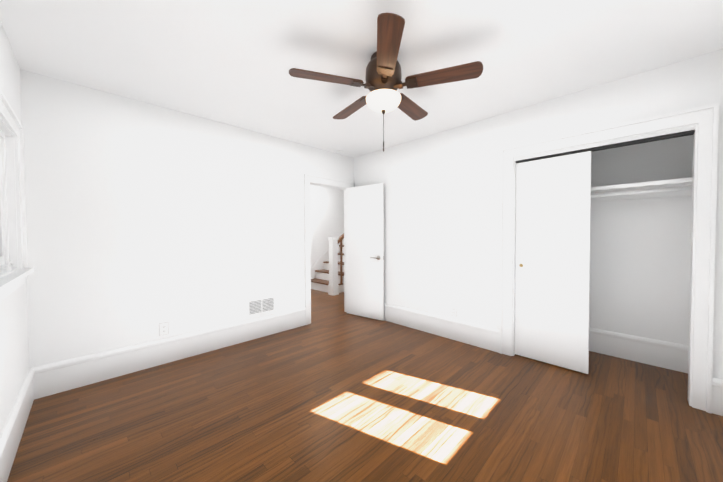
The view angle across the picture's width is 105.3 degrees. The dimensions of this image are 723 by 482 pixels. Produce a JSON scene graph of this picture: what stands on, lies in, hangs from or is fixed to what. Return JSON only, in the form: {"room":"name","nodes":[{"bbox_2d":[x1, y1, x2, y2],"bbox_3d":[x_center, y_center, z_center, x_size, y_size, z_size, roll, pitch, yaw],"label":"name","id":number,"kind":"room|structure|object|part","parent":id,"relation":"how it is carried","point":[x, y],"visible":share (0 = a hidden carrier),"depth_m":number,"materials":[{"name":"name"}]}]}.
{"room":"empty bedroom","nodes":[
{"label":"empty bedroom","id":0,"kind":"room"},
{"bbox_2d":[0,21,28,433],"bbox_3d":[-1.240,-0.008,0.664,0.160,2.490,4.028,-2,2,-45],"label":"wall","id":1,"kind":"structure","parent":0,"point":[14,352],"depth_m":1.70,"materials":[{"name":"paint"}]},
{"bbox_2d":[0,88,33,300],"bbox_3d":[-1.943,-0.241,1.457,0.140,1.086,1.274,-2,2,-45],"label":"window","id":2,"kind":"structure","parent":1,"relation":"in","point":[15,271],"depth_m":1.80,"materials":[{"name":"white paint"}]},
{"bbox_2d":[0,367,39,481],"bbox_3d":[-1.190,1.112,0.776,0.027,0.245,3.768,-2,2,-45],"label":"baseboard","id":3,"kind":"structure","parent":1,"relation":"attached to","point":[12,431],"depth_m":1.62,"materials":[{"name":"white paint"}]},
{"bbox_2d":[20,69,353,367],"bbox_3d":[-1.094,-0.073,3.578,4.477,2.490,0.100,-2,2,-45],"label":"wall","id":4,"kind":"structure","parent":0,"point":[144,220],"depth_m":2.58,"materials":[{"name":"paint"}]},
{"bbox_2d":[159,322,168,335],"bbox_3d":[-1.927,0.856,2.689,0.075,0.120,0.009,-2,2,-45],"label":"electrical outlet","id":5,"kind":"object","parent":4,"relation":"attached to","point":[164,328],"visible":1,"depth_m":2.69,"materials":[{"name":"white plastic"}]},
{"bbox_2d":[36,307,305,397],"bbox_3d":[-1.636,1.066,2.969,2.426,0.245,0.027,-2,2,-45],"label":"baseboard","id":6,"kind":"structure","parent":4,"relation":"attached to","point":[41,381],"depth_m":2.63,"materials":[{"name":"white paint"}]},
{"bbox_2d":[248,294,274,317],"bbox_3d":[-1.222,0.796,3.386,0.345,0.238,0.012,-2,2,-45],"label":"air vent","id":7,"kind":"object","parent":4,"relation":"in","point":[261,305],"visible":1,"depth_m":3.38,"materials":[{"name":"white plastic"}]},
{"bbox_2d":[304,173,353,324],"bbox_3d":[-0.499,0.111,4.172,0.919,2.090,0.160,-2,2,-45],"label":"door frame","id":8,"kind":"structure","parent":4,"relation":"attached to","point":[314,180],"depth_m":3.86,"materials":[{"name":"white paint"}]},
{"bbox_2d":[346,183,383,320],"bbox_3d":[0.041,0.159,4.156,0.675,1.970,0.035,1,2,36],"label":"door","id":9,"kind":"structure","parent":4,"relation":"in","point":[364,244],"depth_m":4.12,"materials":[{"name":"white paint"}]},
{"bbox_2d":[310,185,343,278],"bbox_3d":[-0.134,-1.456,4.620,7.360,5.200,0.100,-2,2,-45],"label":"wall","id":10,"kind":"structure","parent":0,"point":[326,212],"depth_m":4.13,"materials":[{"name":"paint"}]},
{"bbox_2d":[0,0,722,157],"bbox_3d":[0.284,-1.341,2.057,4.617,0.100,4.168,-2,2,-45],"label":"ceiling","id":11,"kind":"structure","parent":0,"point":[231,62],"depth_m":1.87,"materials":[{"name":"paint"}]},
{"bbox_2d":[289,13,482,151],"bbox_3d":[0.158,-0.962,1.981,1.222,0.654,1.227,-2,2,-45],"label":"fan","id":12,"kind":"object","parent":11,"relation":"hanging from","point":[383,83],"visible":1,"depth_m":1.83,"materials":[{"name":"brown wood"}]},
{"bbox_3d":[-0.228,-1.078,1.824,0.490,0.007,0.136,-1,12,-17],"label":"blade","id":13,"kind":"part","parent":12,"relation":"part of","materials":[{"name":"brown wood"}]},
{"label":"blade","id":14,"kind":"part","parent":12,"relation":"part of","materials":[{"name":"brown wood"}]},
{"bbox_3d":[0.155,-0.965,1.944,0.252,0.090,0.252,-2,2,-45],"label":"glass","id":15,"kind":"part","parent":12,"relation":"part of","materials":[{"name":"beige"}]},
{"bbox_3d":[0.156,-0.765,1.948,0.008,0.262,0.008,-2,2,-45],"label":"chain","id":16,"kind":"part","parent":12,"relation":"part of","materials":[{"name":"brown metal"}]},
{"bbox_3d":[0.148,-1.074,1.542,0.136,0.007,0.490,11,1,1],"label":"blade","id":17,"kind":"part","parent":12,"relation":"part of","materials":[{"name":"brown wood"}]},
{"bbox_3d":[0.395,-1.091,2.261,0.136,0.007,0.490,-13,-7,37],"label":"blade","id":18,"kind":"part","parent":12,"relation":"part of","materials":[{"name":"brown wood"}]},
{"bbox_3d":[0.533,-1.082,1.812,0.490,0.007,0.136,0,-10,19],"label":"blade","id":19,"kind":"part","parent":12,"relation":"part of","materials":[{"name":"brown wood"}]},
{"bbox_2d":[7,289,722,481],"bbox_3d":[0.440,1.197,3.943,7.600,0.080,6.760,-2,2,-45],"label":"floor","id":20,"kind":"structure","parent":0,"point":[333,391],"depth_m":1.87,"materials":[{"name":"brown wood"}]},
{"bbox_2d":[311,233,343,295],"bbox_3d":[0.230,-0.507,7.246,3.445,3.993,1.128,-2,2,-45],"label":"stairs","id":21,"kind":"structure","parent":20,"relation":"on","point":[329,278],"depth_m":6.00,"materials":[{"name":"white paint"}]},
{"bbox_3d":[0.616,-0.802,6.945,3.311,3.393,0.056,-2,2,-45],"label":"rail","id":22,"kind":"part","parent":21,"relation":"part of","materials":[{"name":"brown wood"}]},
{"bbox_2d":[353,49,722,378],"bbox_3d":[1.296,-0.074,3.114,0.100,2.490,3.928,-2,2,-45],"label":"wall","id":23,"kind":"structure","parent":0,"point":[441,222],"depth_m":3.07,"materials":[{"name":"paint"}]},
{"bbox_2d":[384,303,498,352],"bbox_3d":[0.663,1.039,3.691,0.027,0.245,2.243,-2,2,-45],"label":"baseboard","id":24,"kind":"structure","parent":23,"relation":"attached to","point":[481,336],"depth_m":3.32,"materials":[{"name":"white paint"}]},
{"bbox_2d":[515,151,591,373],"bbox_3d":[1.804,0.191,2.634,0.066,1.952,0.588,-2,2,-45],"label":"closet door","id":25,"kind":"structure","parent":23,"relation":"in","point":[552,245],"depth_m":2.58,"materials":[{"name":"white paint"}]},
{"bbox_2d":[516,130,694,162],"bbox_3d":[1.999,-0.805,2.409,0.079,0.037,1.161,-2,2,-45],"label":"track rail","id":26,"kind":"object","parent":23,"relation":"attached to","point":[658,138],"visible":0.64,"depth_m":2.25,"materials":[{"name":"grey metal"}]},
{"bbox_2d":[499,103,718,413],"bbox_3d":[1.971,0.121,2.418,0.130,2.125,1.385,-2,2,-45],"label":"trim","id":27,"kind":"structure","parent":23,"relation":"attached to","point":[702,121],"depth_m":1.98,"materials":[{"name":"white paint"}]},
{"bbox_2d":[712,377,722,414],"bbox_3d":[2.746,1.063,2.170,0.583,0.245,0.027,-2,2,-45],"label":"baseboard","id":28,"kind":"structure","parent":23,"relation":"attached to","point":[717,384],"depth_m":1.89,"materials":[{"name":"white paint"}]},
{"bbox_2d":[589,135,692,345],"bbox_3d":[2.283,-0.069,2.703,0.720,2.490,1.665,-2,2,-45],"label":"wall","id":29,"kind":"structure","parent":0,"point":[640,256],"depth_m":2.65,"materials":[{"name":"paint"}]},
{"bbox_2d":[589,328,688,372],"bbox_3d":[2.462,1.048,2.902,0.027,0.245,1.465,-2,2,-45],"label":"baseboard","id":30,"kind":"structure","parent":29,"relation":"attached to","point":[668,355],"depth_m":2.66,"materials":[{"name":"white paint"}]},
{"bbox_2d":[591,177,691,201],"bbox_3d":[2.333,-0.461,2.746,0.370,0.110,1.461,-2,2,-45],"label":"closet shelf","id":31,"kind":"object","parent":29,"relation":"attached to","point":[663,188],"visible":0.52,"depth_m":2.51,"materials":[{"name":"white paint"}]},
{"bbox_3d":[2.267,-0.439,2.681,0.032,0.032,1.425,-2,2,-45],"label":"rod","id":32,"kind":"part","parent":31,"relation":"part of","materials":[{"name":"white paint"}]}
]}

